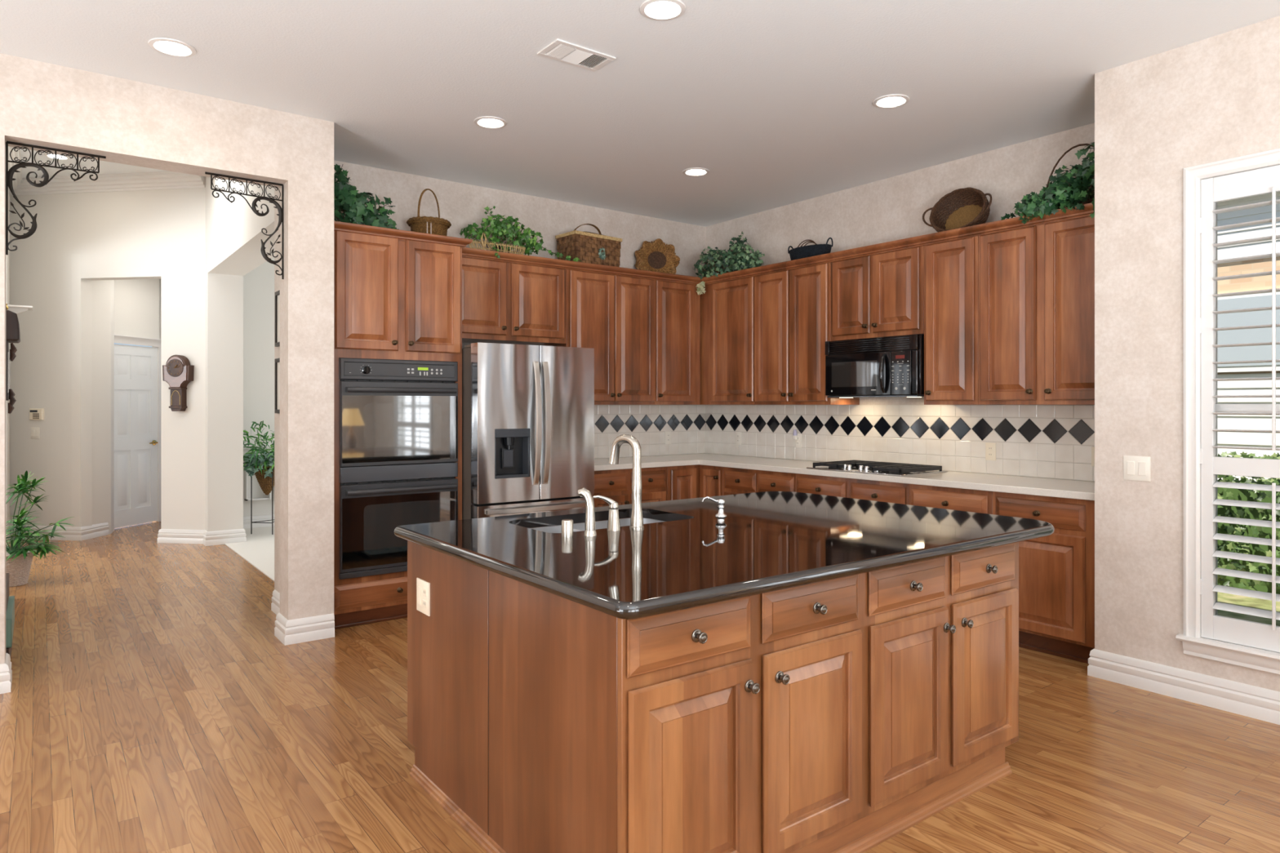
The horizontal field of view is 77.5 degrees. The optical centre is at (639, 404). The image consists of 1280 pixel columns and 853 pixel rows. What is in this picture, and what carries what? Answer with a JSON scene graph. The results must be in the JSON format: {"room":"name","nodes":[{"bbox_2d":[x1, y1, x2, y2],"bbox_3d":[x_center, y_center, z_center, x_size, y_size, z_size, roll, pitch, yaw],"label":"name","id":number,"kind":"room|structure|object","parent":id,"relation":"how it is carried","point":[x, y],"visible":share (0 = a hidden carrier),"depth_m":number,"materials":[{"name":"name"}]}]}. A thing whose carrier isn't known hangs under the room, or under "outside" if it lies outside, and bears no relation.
{"room":"kitchen","nodes":[
{"label":"kitchen","id":0,"kind":"room"},
{"bbox_2d":[5,187,9,549],"bbox_3d":[-5.021,-0.458,6.172,0.120,3.660,5.760,0,0,-37],"label":"wall","id":1,"kind":"structure","parent":0,"point":[7,256],"depth_m":7.59,"materials":[{"name":"white paint"}]},
{"bbox_2d":[5,302,20,413],"bbox_3d":[-4.185,-0.300,5.275,0.137,0.745,0.300,0,0,-37],"label":"wall clock","id":2,"kind":"object","parent":1,"relation":"attached to","point":[12,326],"visible":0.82,"depth_m":5.19,"materials":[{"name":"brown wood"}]},
{"bbox_2d":[7,304,32,313],"bbox_3d":[-5.878,-0.861,7.567,0.190,0.135,0.300,0,0,-37],"label":"wall shelf","id":3,"kind":"object","parent":1,"relation":"attached to","point":[15,308],"visible":0.59,"depth_m":7.53,"materials":[{"name":"white wood"}]},
{"bbox_2d":[5,550,34,586],"bbox_3d":[-4.781,1.249,6.078,0.266,0.245,0.270,0,0,-37],"label":"pot","id":4,"kind":"object","parent":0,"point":[18,569],"depth_m":6.03,"materials":[{"name":"ceramic"}]},
{"bbox_2d":[71,253,114,533],"bbox_3d":[-5.699,-0.078,8.375,0.172,2.900,0.621,0,0,-6],"label":"wall","id":5,"kind":"structure","parent":0,"point":[103,291],"depth_m":8.29,"materials":[{"name":"white paint"}]},
{"bbox_2d":[20,148,169,177],"bbox_3d":[-4.425,-2.338,7.059,9.400,0.100,6.460,0,0,-37],"label":"ceiling","id":6,"kind":"structure","parent":0,"point":[105,167],"depth_m":7.70,"materials":[{"name":"white paint"}]},
{"bbox_2d":[44,152,70,159],"bbox_3d":[-5.362,-2.288,7.341,0.196,0.019,0.196,0,0,-37],"label":"recessed light","id":7,"kind":"object","parent":6,"relation":"in","point":[67,157],"visible":0.73,"depth_m":7.34,"materials":[{"name":"white"}]},
{"bbox_2d":[9,187,205,529],"bbox_3d":[-5.428,-0.458,8.107,2.348,3.660,0.140,0,0,8],"label":"wall","id":8,"kind":"structure","parent":0,"point":[152,233],"depth_m":8.08,"materials":[{"name":"white paint"}]},
{"bbox_2d":[31,426,39,439],"bbox_3d":[-6.169,0.289,8.136,0.100,0.118,0.008,0,0,8],"label":"light switch","id":9,"kind":"object","parent":8,"relation":"attached to","point":[35,431],"visible":1,"depth_m":8.13,"materials":[{"name":"white plastic"}]},
{"bbox_2d":[29,408,44,419],"bbox_3d":[-6.144,0.097,8.123,0.150,0.115,0.027,0,0,8],"label":"alarm keypad","id":10,"kind":"object","parent":8,"relation":"attached to","point":[34,413],"visible":1,"depth_m":8.11,"materials":[{"name":"beige plastic"}]},
{"bbox_2d":[9,522,108,541],"bbox_3d":[-6.040,1.304,8.257,0.836,0.135,0.396,0,0,3],"label":"baseboard","id":11,"kind":"structure","parent":8,"relation":"attached to","point":[82,533],"depth_m":8.10,"materials":[{"name":"white wood"}]},
{"bbox_2d":[162,355,194,411],"bbox_3d":[-4.559,-0.213,7.865,0.290,0.555,0.097,0,0,8],"label":"wall clock","id":12,"kind":"object","parent":8,"relation":"attached to","point":[178,372],"visible":1,"depth_m":7.84,"materials":[{"name":"brown wood"}]},
{"bbox_2d":[114,279,160,521],"bbox_3d":[-5.154,-0.103,9.160,1.260,2.950,1.970,0,0,12],"label":"wall","id":13,"kind":"structure","parent":0,"point":[137,302],"depth_m":9.08,"materials":[{"name":"white paint"}]},
{"bbox_2d":[114,334,160,528],"bbox_3d":[-5.718,0.302,9.029,0.096,2.140,0.830,0,0,12],"label":"door","id":14,"kind":"structure","parent":13,"relation":"in","point":[137,369],"depth_m":9.08,"materials":[{"name":"white wood"}]},
{"bbox_2d":[0,53,333,664],"bbox_3d":[-4.110,-0.458,3.554,5.085,3.660,0.880,0,0,-37],"label":"wall","id":15,"kind":"structure","parent":0,"point":[123,121],"depth_m":4.56,"materials":[{"name":"paint"}]},
{"bbox_2d":[0,653,12,693],"bbox_3d":[-4.459,1.304,2.850,3.480,0.135,0.224,0,0,-37],"label":"baseboard","id":16,"kind":"structure","parent":15,"relation":"attached to","point":[6,672],"depth_m":3.80,"materials":[{"name":"white wood"}]},
{"bbox_2d":[5,141,106,254],"bbox_3d":[-2.932,-1.010,4.015,0.406,0.556,0.026,0,0,-37],"label":"iron bracket","id":17,"kind":"object","parent":15,"relation":"attached to","point":[9,174],"visible":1,"depth_m":3.95,"materials":[{"name":"black metal"}]},
{"bbox_2d":[204,171,283,279],"bbox_3d":[-2.242,-1.010,4.535,0.406,0.556,0.026,0,0,-37],"label":"iron bracket","id":18,"kind":"object","parent":15,"relation":"attached to","point":[272,200],"visible":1,"depth_m":4.59,"materials":[{"name":"black metal"}]},
{"bbox_2d":[275,289,279,346],"bbox_3d":[-2.297,-0.563,5.132,0.018,0.360,0.360,0,0,-37],"label":"framed picture","id":19,"kind":"object","parent":15,"relation":"attached to","point":[277,293],"visible":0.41,"depth_m":5.24,"materials":[{"name":"black metal"}]},
{"bbox_2d":[277,294,279,342],"bbox_3d":[-2.293,-0.563,5.135,0.008,0.310,0.310,0,0,-37],"label":"print","id":20,"kind":"object","parent":19,"relation":"attached to","point":[278,295],"depth_m":5.22,"materials":[{"name":"white paper"}]},
{"bbox_2d":[275,358,279,413],"bbox_3d":[-2.297,-0.123,5.132,0.018,0.360,0.360,0,0,-37],"label":"framed picture","id":21,"kind":"object","parent":15,"relation":"attached to","point":[277,360],"visible":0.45,"depth_m":5.24,"materials":[{"name":"black metal"}]},
{"bbox_2d":[277,362,279,409],"bbox_3d":[-2.293,-0.123,5.135,0.008,0.310,0.310,0,0,-37],"label":"print","id":22,"kind":"object","parent":21,"relation":"attached to","point":[278,363],"depth_m":5.22,"materials":[{"name":"white paper"}]},
{"bbox_2d":[271,589,334,645],"bbox_3d":[-2.179,1.304,4.981,0.277,0.135,0.884,0,0,-37],"label":"baseboard","id":23,"kind":"structure","parent":15,"relation":"attached to","point":[295,631],"depth_m":4.64,"materials":[{"name":"white wood"}]},
{"bbox_2d":[205,176,274,531],"bbox_3d":[-3.252,-0.458,6.761,0.315,3.660,3.210,0,0,-37],"label":"wall","id":24,"kind":"structure","parent":0,"point":[233,233],"depth_m":7.83,"materials":[{"name":"white paint"}]},
{"bbox_2d":[8,146,205,195],"bbox_3d":[-4.460,-2.216,6.814,1.550,0.144,4.590,0,0,-37],"label":"trim","id":25,"kind":"structure","parent":24,"relation":"attached to","point":[156,180],"depth_m":7.94,"materials":[{"name":"white wood"}]},
{"bbox_2d":[224,526,274,581],"bbox_3d":[-2.215,1.368,8.568,3.855,0.008,4.910,0,0,-37],"label":"floor","id":26,"kind":"structure","parent":0,"point":[258,549],"depth_m":7.55,"materials":[{"name":"white"}]},
{"bbox_2d":[250,468,274,534],"bbox_3d":[-3.964,1.016,8.483,0.310,0.697,0.308,0,0,-37],"label":"plant stand","id":27,"kind":"object","parent":26,"relation":"on","point":[273,519],"visible":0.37,"depth_m":8.39,"materials":[{"name":"black metal"}]},
{"bbox_2d":[243,420,274,495],"bbox_3d":[-3.829,0.560,8.510,0.828,0.803,0.901,0,0,-37],"label":"potted plant","id":28,"kind":"object","parent":27,"relation":"on","point":[253,461],"visible":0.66,"depth_m":8.36,"materials":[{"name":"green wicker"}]},
{"bbox_2d":[243,257,274,516],"bbox_3d":[-1.864,-0.458,8.319,3.807,3.660,4.030,0,0,-37],"label":"wall","id":29,"kind":"structure","parent":0,"point":[258,283],"depth_m":8.89,"materials":[{"name":"white paint"}]},
{"bbox_2d":[157,528,246,546],"bbox_3d":[-4.358,1.304,7.916,0.868,0.135,0.376,0,0,-4],"label":"baseboard","id":30,"kind":"structure","parent":29,"relation":"attached to","point":[204,537],"depth_m":7.88,"materials":[{"name":"white wood"}]},
{"bbox_2d":[243,444,273,501],"bbox_3d":[-3.351,0.747,9.454,2.605,0.610,0.144,0,0,-35],"label":"trim","id":31,"kind":"structure","parent":29,"relation":"attached to","point":[246,474],"depth_m":8.80,"materials":[{"name":"white wood"}]},
{"bbox_2d":[243,515,274,528],"bbox_3d":[-3.355,1.304,9.460,2.606,0.135,0.024,0,0,-33],"label":"baseboard","id":32,"kind":"structure","parent":29,"relation":"attached to","point":[246,520],"depth_m":8.87,"materials":[{"name":"white"}]},
{"bbox_2d":[333,160,705,458],"bbox_3d":[-0.854,-0.458,6.482,3.790,3.660,0.120,0,0,-37],"label":"wall","id":33,"kind":"structure","parent":0,"point":[461,204],"depth_m":6.33,"materials":[{"name":"paint"}]},
{"bbox_2d":[462,256,565,346],"bbox_3d":[-1.054,-0.773,6.010,0.988,0.600,0.391,0,0,-37],"label":"upper cabinet","id":34,"kind":"object","parent":33,"relation":"attached to","point":[503,302],"visible":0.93,"depth_m":5.91,"materials":[{"name":"brown wood"}]},
{"bbox_2d":[468,231,525,254],"bbox_3d":[-1.038,-1.163,5.887,0.475,0.176,0.096,0,0,-37],"label":"straw basket","id":35,"kind":"object","parent":34,"relation":"on","point":[485,242],"visible":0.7,"depth_m":5.82,"materials":[{"name":"beige wicker"}]},
{"bbox_2d":[459,206,581,262],"bbox_3d":[-0.888,-1.272,6.057,0.941,0.431,0.328,0,0,-37],"label":"ivy plant","id":36,"kind":"object","parent":35,"relation":"in","point":[500,228],"visible":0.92,"depth_m":5.97,"materials":[{"name":"green plant"}]},
{"bbox_2d":[549,269,655,404],"bbox_3d":[-0.310,-0.536,6.570,0.871,1.073,0.391,0,0,-37],"label":"upper cabinet","id":37,"kind":"object","parent":33,"relation":"attached to","point":[612,315],"visible":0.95,"depth_m":6.46,"materials":[{"name":"brown wood"}]},
{"bbox_2d":[555,223,622,266],"bbox_3d":[-0.411,-1.277,6.484,0.480,0.404,0.279,0,0,-41],"label":"basket","id":38,"kind":"object","parent":37,"relation":"on","point":[589,247],"visible":0.77,"depth_m":6.37,"materials":[{"name":"wicker"}]},
{"bbox_2d":[594,404,705,458],"bbox_3d":[-0.100,0.229,6.968,1.800,0.456,0.010,0,0,-37],"label":"backsplash","id":39,"kind":"structure","parent":33,"relation":"attached to","point":[648,424],"depth_m":7.12,"materials":[{"name":"beige tile"}]},
{"bbox_2d":[665,431,671,444],"bbox_3d":[0.255,0.299,7.223,0.070,0.115,0.008,0,0,-37],"label":"wall outlet","id":40,"kind":"object","parent":33,"relation":"attached to","point":[668,434],"visible":1,"depth_m":7.22,"materials":[{"name":"white plastic"}]},
{"bbox_2d":[654,280,700,404],"bbox_3d":[0.242,-0.536,6.987,0.508,1.073,0.391,0,0,-37],"label":"upper cabinet","id":41,"kind":"object","parent":33,"relation":"attached to","point":[677,304],"visible":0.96,"depth_m":6.85,"materials":[{"name":"brown wood"}]},
{"bbox_2d":[635,238,679,274],"bbox_3d":[0.151,-1.263,6.979,0.397,0.396,0.161,0,0,-5],"label":"basket","id":42,"kind":"object","parent":41,"relation":"on","point":[655,255],"visible":0.94,"depth_m":6.96,"materials":[{"name":"wicker"}]},
{"bbox_2d":[647,251,666,268],"bbox_3d":[0.144,-1.260,7.004,0.206,0.200,0.111,0,0,-5],"label":"bowl","id":43,"kind":"object","parent":42,"relation":"on","point":[655,260],"depth_m":6.97,"materials":[{"name":"wicker"}]},
{"bbox_2d":[0,0,1279,226],"bbox_3d":[-0.212,-1.726,1.633,9.000,0.100,8.600,0,0,-37],"label":"ceiling","id":44,"kind":"structure","parent":0,"point":[775,99],"depth_m":4.04,"materials":[{"name":"white paint"}]},
{"bbox_2d":[148,37,196,57],"bbox_3d":[-2.188,-1.677,3.736,0.196,0.019,0.196,0,0,-37],"label":"recessed light","id":45,"kind":"object","parent":44,"relation":"in","point":[170,46],"visible":1,"depth_m":3.73,"materials":[{"name":"white"}]},
{"bbox_2d":[473,115,506,128],"bbox_3d":[-0.885,-1.677,4.729,0.196,0.019,0.196,0,0,-37],"label":"recessed light","id":46,"kind":"object","parent":44,"relation":"in","point":[486,122],"visible":1,"depth_m":4.72,"materials":[{"name":"white"}]},
{"bbox_2d":[537,38,616,71],"bbox_3d":[-0.303,-1.671,3.823,0.330,0.010,0.190,0,0,-37],"label":"ceiling vent","id":47,"kind":"object","parent":44,"relation":"in","point":[559,50],"visible":1,"depth_m":3.81,"materials":[{"name":"white metal"}]},
{"bbox_2d":[640,0,685,20],"bbox_3d":[0.096,-1.677,3.373,0.196,0.019,0.196,0,0,-37],"label":"recessed light","id":48,"kind":"object","parent":44,"relation":"in","point":[657,10],"visible":1,"depth_m":3.37,"materials":[{"name":"white"}]},
{"bbox_2d":[682,167,709,176],"bbox_3d":[0.402,-1.677,5.731,0.196,0.019,0.196,0,0,-37],"label":"recessed light","id":49,"kind":"object","parent":44,"relation":"in","point":[694,171],"visible":1,"depth_m":5.72,"materials":[{"name":"white"}]},
{"bbox_2d":[872,93,909,108],"bbox_3d":[1.384,-1.677,4.398,0.196,0.019,0.196,0,0,-37],"label":"recessed light","id":50,"kind":"object","parent":44,"relation":"in","point":[892,100],"visible":1,"depth_m":4.39,"materials":[{"name":"white"}]},
{"bbox_2d":[0,521,1279,852],"bbox_3d":[-1.917,1.422,3.979,9.100,0.100,14.400,0,0,-37],"label":"floor","id":51,"kind":"structure","parent":0,"point":[154,704],"depth_m":3.23,"materials":[{"name":"brown wood"}]},
{"bbox_2d":[5,573,14,657],"bbox_3d":[-3.474,1.172,4.327,0.120,0.400,0.670,0,0,-37],"label":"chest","id":52,"kind":"object","parent":51,"relation":"on","point":[10,601],"visible":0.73,"depth_m":4.21,"materials":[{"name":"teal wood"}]},
{"bbox_2d":[5,470,74,586],"bbox_3d":[-4.715,0.934,6.192,0.788,0.876,0.531,0,0,39],"label":"potted palm","id":53,"kind":"object","parent":51,"relation":"on","point":[18,560],"visible":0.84,"depth_m":6.04,"materials":[{"name":"plant"}]},
{"bbox_2d":[333,221,472,629],"bbox_3d":[-1.694,0.131,5.353,0.919,2.482,0.672,0,0,-37],"label":"tall cabinet","id":54,"kind":"object","parent":51,"relation":"on","point":[397,293],"visible":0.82,"depth_m":5.05,"materials":[{"name":"brown wood"}]},
{"bbox_2d":[333,163,399,229],"bbox_3d":[-1.861,-1.328,5.307,0.489,0.507,0.272,0,0,-37],"label":"ivy plant","id":55,"kind":"object","parent":54,"relation":"on","point":[347,199],"visible":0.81,"depth_m":5.22,"materials":[{"name":"green plant"}]},
{"bbox_2d":[338,357,457,579],"bbox_3d":[-1.683,0.390,5.308,0.767,1.353,0.658,0,0,-37],"label":"double oven","id":56,"kind":"object","parent":54,"relation":"in","point":[398,419],"visible":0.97,"depth_m":5.04,"materials":[{"name":"black"}]},
{"bbox_2d":[406,188,451,235],"bbox_3d":[-1.488,-1.299,5.629,0.307,0.450,0.307,0,0,-6],"label":"basket","id":57,"kind":"object","parent":54,"relation":"on","point":[426,224],"visible":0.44,"depth_m":5.53,"materials":[{"name":"brown wicker"}]},
{"bbox_2d":[462,342,594,528],"bbox_3d":[-0.915,0.484,5.736,0.906,1.775,0.919,0,0,-37],"label":"refrigerator","id":58,"kind":"object","parent":51,"relation":"on","point":[528,411],"visible":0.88,"depth_m":5.37,"materials":[{"name":"silver metal"}]},
{"bbox_2d":[591,466,666,521],"bbox_3d":[-0.262,0.935,6.436,0.789,0.874,0.664,0,0,-37],"label":"base cabinet","id":59,"kind":"object","parent":51,"relation":"on","point":[615,485],"visible":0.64,"depth_m":6.19,"materials":[{"name":"brown wood"}]},
{"bbox_2d":[594,453,1094,500],"bbox_3d":[1.037,0.477,5.459,1.799,0.040,3.788,0,0,-37],"label":"countertop","id":60,"kind":"structure","parent":59,"relation":"on","point":[1051,487],"depth_m":5.21,"materials":[{"name":"stone"}]},
{"bbox_2d":[806,460,947,475],"bbox_3d":[1.640,0.436,5.569,0.525,0.040,0.790,0,0,-37],"label":"cooktop","id":61,"kind":"object","parent":60,"relation":"in","point":[855,466],"visible":1,"depth_m":5.45,"materials":[{"name":"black metal"}]},
{"bbox_2d":[666,464,698,500],"bbox_3d":[0.180,0.935,6.789,0.340,0.874,0.632,0,0,-37],"label":"base cabinet","id":62,"kind":"object","parent":51,"relation":"on","point":[682,482],"visible":0.27,"depth_m":6.53,"materials":[{"name":"brown wood"}]},
{"bbox_2d":[698,464,723,497],"bbox_3d":[0.621,0.935,6.954,0.663,0.874,0.899,0,0,-37],"label":"base cabinet","id":63,"kind":"object","parent":51,"relation":"on","point":[710,477],"visible":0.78,"depth_m":6.52,"materials":[{"name":"brown wood"}]},
{"bbox_2d":[407,517,1018,852],"bbox_3d":[0.306,0.935,3.008,1.918,0.874,1.445,0,0,-37],"label":"kitchen island","id":64,"kind":"object","parent":51,"relation":"on","point":[844,714],"visible":0.95,"depth_m":2.32,"materials":[{"name":"brown wood"}]},
{"bbox_2d":[416,577,430,616],"bbox_3d":[-0.786,0.695,2.887,0.008,0.118,0.115,0,0,-37],"label":"island outlet","id":65,"kind":"object","parent":64,"relation":"attached to","point":[423,588],"visible":1,"depth_m":2.88,"materials":[{"name":"beige plastic"}]},
{"bbox_2d":[422,588,426,608],"bbox_3d":[-0.773,0.695,2.866,0.002,0.066,0.034,0,0,-37],"label":"socket","id":66,"kind":"object","parent":65,"relation":"attached to","point":[424,590],"depth_m":2.86,"materials":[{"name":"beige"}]},
{"bbox_2d":[394,491,1054,619],"bbox_3d":[0.362,0.477,3.054,2.130,0.040,1.510,0,0,-37],"label":"island countertop","id":67,"kind":"structure","parent":64,"relation":"on","point":[766,541],"depth_m":2.60,"materials":[{"name":"black stone"}]},
{"bbox_2d":[561,519,573,537],"bbox_3d":[-0.253,0.429,2.776,0.041,0.056,0.041,0,0,-37],"label":"air gap","id":68,"kind":"object","parent":67,"relation":"on","point":[566,524],"visible":1,"depth_m":2.76,"materials":[{"name":"silver metal"}]},
{"bbox_2d":[577,487,596,536],"bbox_3d":[-0.184,0.374,2.796,0.066,0.166,0.044,0,0,26],"label":"sprayer","id":69,"kind":"object","parent":67,"relation":"on","point":[589,531],"visible":1,"depth_m":2.78,"materials":[{"name":"silver metal"}]},
{"bbox_2d":[530,518,665,533],"bbox_3d":[-0.151,0.591,3.181,0.702,0.183,0.412,0,0,-37],"label":"sink","id":70,"kind":"object","parent":67,"relation":"in","point":[623,522],"visible":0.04,"depth_m":3.40,"materials":[{"name":"silver metal"}]},
{"bbox_2d":[592,495,620,531],"bbox_3d":[-0.118,0.393,2.900,0.099,0.128,0.048,0,0,-28],"label":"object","id":71,"kind":"object","parent":67,"relation":"on","point":[613,524],"visible":1,"depth_m":2.90,"materials":[{"name":"silver metal"}]},
{"bbox_2d":[608,434,644,528],"bbox_3d":[-0.052,0.284,2.994,0.163,0.346,0.054,0,0,42],"label":"faucet","id":72,"kind":"object","parent":67,"relation":"on","point":[637,518],"visible":1,"depth_m":2.95,"materials":[{"name":"silver metal"}]},
{"bbox_2d":[702,496,726,521],"bbox_3d":[0.294,0.408,3.124,0.099,0.098,0.045,0,0,-27],"label":"soap dispenser","id":73,"kind":"object","parent":67,"relation":"on","point":[721,516],"visible":1,"depth_m":3.12,"materials":[{"name":"silver metal"}]},
{"bbox_2d":[723,466,795,495],"bbox_3d":[1.126,0.935,6.284,0.664,0.874,0.774,0,0,-37],"label":"base cabinet","id":74,"kind":"object","parent":51,"relation":"on","point":[735,481],"visible":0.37,"depth_m":6.13,"materials":[{"name":"brown wood"}]},
{"bbox_2d":[795,473,909,504],"bbox_3d":[1.642,0.935,5.598,0.664,0.874,0.940,0,0,-37],"label":"base cabinet","id":75,"kind":"object","parent":51,"relation":"on","point":[875,491],"visible":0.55,"depth_m":5.37,"materials":[{"name":"brown wood"}]},
{"bbox_2d":[909,484,992,514],"bbox_3d":[2.092,0.935,5.001,0.664,0.874,0.552,0,0,-37],"label":"drawer","id":76,"kind":"object","parent":51,"relation":"on","point":[940,497],"visible":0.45,"depth_m":4.80,"materials":[{"name":"brown wood"}]},
{"bbox_2d":[992,491,1094,663],"bbox_3d":[2.445,0.935,4.533,0.664,0.874,0.615,0,0,-37],"label":"base cabinet","id":77,"kind":"object","parent":51,"relation":"on","point":[1056,571],"visible":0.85,"depth_m":4.31,"materials":[{"name":"brown wood"}]},
{"bbox_2d":[705,123,1094,481],"bbox_3d":[1.807,-0.152,6.033,0.120,3.048,3.800,0,0,-37],"label":"wall","id":78,"kind":"structure","parent":0,"point":[893,208],"depth_m":5.84,"materials":[{"name":"paint"}]},
{"bbox_2d":[700,275,755,404],"bbox_3d":[0.757,-0.536,7.000,0.391,1.073,0.989,0,0,-37],"label":"upper cabinet","id":79,"kind":"object","parent":78,"relation":"attached to","point":[726,307],"visible":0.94,"depth_m":6.76,"materials":[{"name":"brown wood"}]},
{"bbox_2d":[693,231,764,294],"bbox_3d":[0.762,-1.220,6.885,0.784,0.537,0.442,0,0,41],"label":"ivy plant","id":80,"kind":"object","parent":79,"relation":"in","point":[738,259],"visible":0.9,"depth_m":6.78,"materials":[{"name":"green plant"}]},
{"bbox_2d":[462,203,1093,284],"bbox_3d":[0.629,-1.081,4.939,2.394,0.057,3.447,0,0,-37],"label":"crown molding","id":81,"kind":"structure","parent":79,"relation":"attached to","point":[1012,223],"depth_m":5.80,"materials":[{"name":"brown wood"}]},
{"bbox_2d":[735,431,741,444],"bbox_3d":[0.880,0.301,7.138,0.008,0.115,0.070,0,0,-37],"label":"wall outlet","id":82,"kind":"object","parent":78,"relation":"attached to","point":[738,434],"visible":1,"depth_m":7.13,"materials":[{"name":"white plastic"}]},
{"bbox_2d":[794,433,801,448],"bbox_3d":[1.302,0.297,6.579,0.008,0.115,0.070,0,0,-37],"label":"wall outlet","id":83,"kind":"object","parent":78,"relation":"attached to","point":[797,442],"visible":1,"depth_m":6.57,"materials":[{"name":"white plastic"}]},
{"bbox_2d":[754,262,859,404],"bbox_3d":[1.289,-0.536,6.294,0.391,1.073,0.776,0,0,-37],"label":"upper cabinet","id":84,"kind":"object","parent":78,"relation":"attached to","point":[793,307],"visible":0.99,"depth_m":6.17,"materials":[{"name":"brown wood"}]},
{"bbox_2d":[787,237,833,260],"bbox_3d":[1.329,-1.175,6.236,0.220,0.199,0.414,0,0,-41],"label":"basket","id":85,"kind":"object","parent":84,"relation":"on","point":[809,251],"visible":0.43,"depth_m":6.12,"materials":[{"name":"black wicker"}]},
{"bbox_2d":[797,239,816,247],"bbox_3d":[1.313,-1.239,6.224,0.047,0.092,0.218,0,0,-37],"label":"rings","id":86,"kind":"object","parent":85,"relation":"in","point":[807,240],"visible":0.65,"depth_m":6.23,"materials":[{"name":"metal"}]},
{"bbox_2d":[831,245,924,341],"bbox_3d":[1.757,-0.771,5.673,0.391,0.603,0.775,0,0,-37],"label":"upper cabinet","id":87,"kind":"object","parent":78,"relation":"attached to","point":[881,295],"visible":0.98,"depth_m":5.54,"materials":[{"name":"brown wood"}]},
{"bbox_2d":[825,333,924,398],"bbox_3d":[1.723,-0.258,5.649,0.451,0.416,0.768,0,0,-37],"label":"microwave","id":88,"kind":"object","parent":87,"relation":"attached to","point":[889,366],"visible":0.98,"depth_m":5.50,"materials":[{"name":"black metal"}]},
{"bbox_2d":[705,404,1094,481],"bbox_3d":[1.754,0.229,5.994,0.010,0.456,3.775,0,0,-37],"label":"backsplash","id":89,"kind":"structure","parent":78,"relation":"attached to","point":[1056,442],"depth_m":5.65,"materials":[{"name":"beige tile"}]},
{"bbox_2d":[924,235,978,404],"bbox_3d":[2.106,-0.536,5.209,0.391,1.073,0.381,0,0,-37],"label":"upper cabinet","id":90,"kind":"object","parent":78,"relation":"attached to","point":[951,268],"visible":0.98,"depth_m":5.09,"materials":[{"name":"brown wood"}]},
{"bbox_2d":[922,186,991,231],"bbox_3d":[2.118,-1.264,5.264,0.244,0.330,0.453,0,0,-44],"label":"basket","id":91,"kind":"object","parent":90,"relation":"on","point":[975,210],"visible":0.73,"depth_m":5.33,"materials":[{"name":"wicker"}]},
{"bbox_2d":[985,442,995,460],"bbox_3d":[2.305,0.308,5.246,0.008,0.115,0.070,0,0,-37],"label":"wall outlet","id":92,"kind":"object","parent":78,"relation":"attached to","point":[990,448],"visible":1,"depth_m":5.25,"materials":[{"name":"beige plastic"}]},
{"bbox_2d":[987,446,992,456],"bbox_3d":[2.303,0.308,5.245,0.002,0.066,0.034,0,0,-37],"label":"socket","id":93,"kind":"object","parent":92,"relation":"attached to","point":[989,448],"depth_m":5.25,"materials":[{"name":"white plastic"}]},
{"bbox_2d":[978,215,1094,404],"bbox_3d":[2.480,-0.536,4.713,0.391,1.073,0.859,0,0,-37],"label":"upper cabinet","id":94,"kind":"object","parent":78,"relation":"attached to","point":[1037,282],"visible":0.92,"depth_m":4.67,"materials":[{"name":"brown wood"}]},
{"bbox_2d":[1000,142,1094,224],"bbox_3d":[2.456,-1.259,4.653,0.400,0.491,0.682,0,0,-37],"label":"ivy plant","id":95,"kind":"object","parent":94,"relation":"on","point":[1069,192],"visible":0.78,"depth_m":4.53,"materials":[{"name":"green plant"}]},
{"bbox_2d":[1091,446,1094,466],"bbox_3d":[2.705,0.308,4.716,0.008,0.115,0.070,0,0,-37],"label":"wall outlet","id":96,"kind":"object","parent":78,"relation":"attached to","point":[1092,447],"visible":0.34,"depth_m":4.74,"materials":[{"name":"beige plastic"}]},
{"bbox_2d":[1094,15,1279,692],"bbox_3d":[3.744,-0.152,2.240,0.140,3.048,4.610,0,0,-37],"label":"wall","id":97,"kind":"structure","parent":0,"point":[1216,98],"depth_m":3.83,"materials":[{"name":"paint"}]},
{"bbox_2d":[1123,455,1150,481],"bbox_3d":[2.415,0.310,3.881,0.008,0.118,0.118,0,0,-37],"label":"light switch","id":98,"kind":"object","parent":97,"relation":"attached to","point":[1135,468],"visible":1,"depth_m":3.88,"materials":[{"name":"white plastic"}]},
{"bbox_2d":[1087,648,1279,724],"bbox_3d":[3.697,1.304,2.220,0.089,0.135,4.634,0,0,-37],"label":"baseboard","id":99,"kind":"structure","parent":97,"relation":"attached to","point":[1237,698],"depth_m":3.69,"materials":[{"name":"white wood"}]},
{"bbox_2d":[1175,148,1279,674],"bbox_3d":[2.951,0.031,3.251,0.190,2.262,1.284,0,0,-37],"label":"window","id":100,"kind":"structure","parent":97,"relation":"attached to","point":[1193,644],"depth_m":3.64,"materials":[{"name":"white wood"}]},
{"bbox_2d":[1200,164,1279,653],"bbox_3d":[2.756,0.017,3.458,0.082,2.104,0.562,0,0,-35],"label":"plantation shutter","id":101,"kind":"object","parent":97,"relation":"attached to","point":[1264,180],"visible":1,"depth_m":3.58,"materials":[{"name":"white wood"}]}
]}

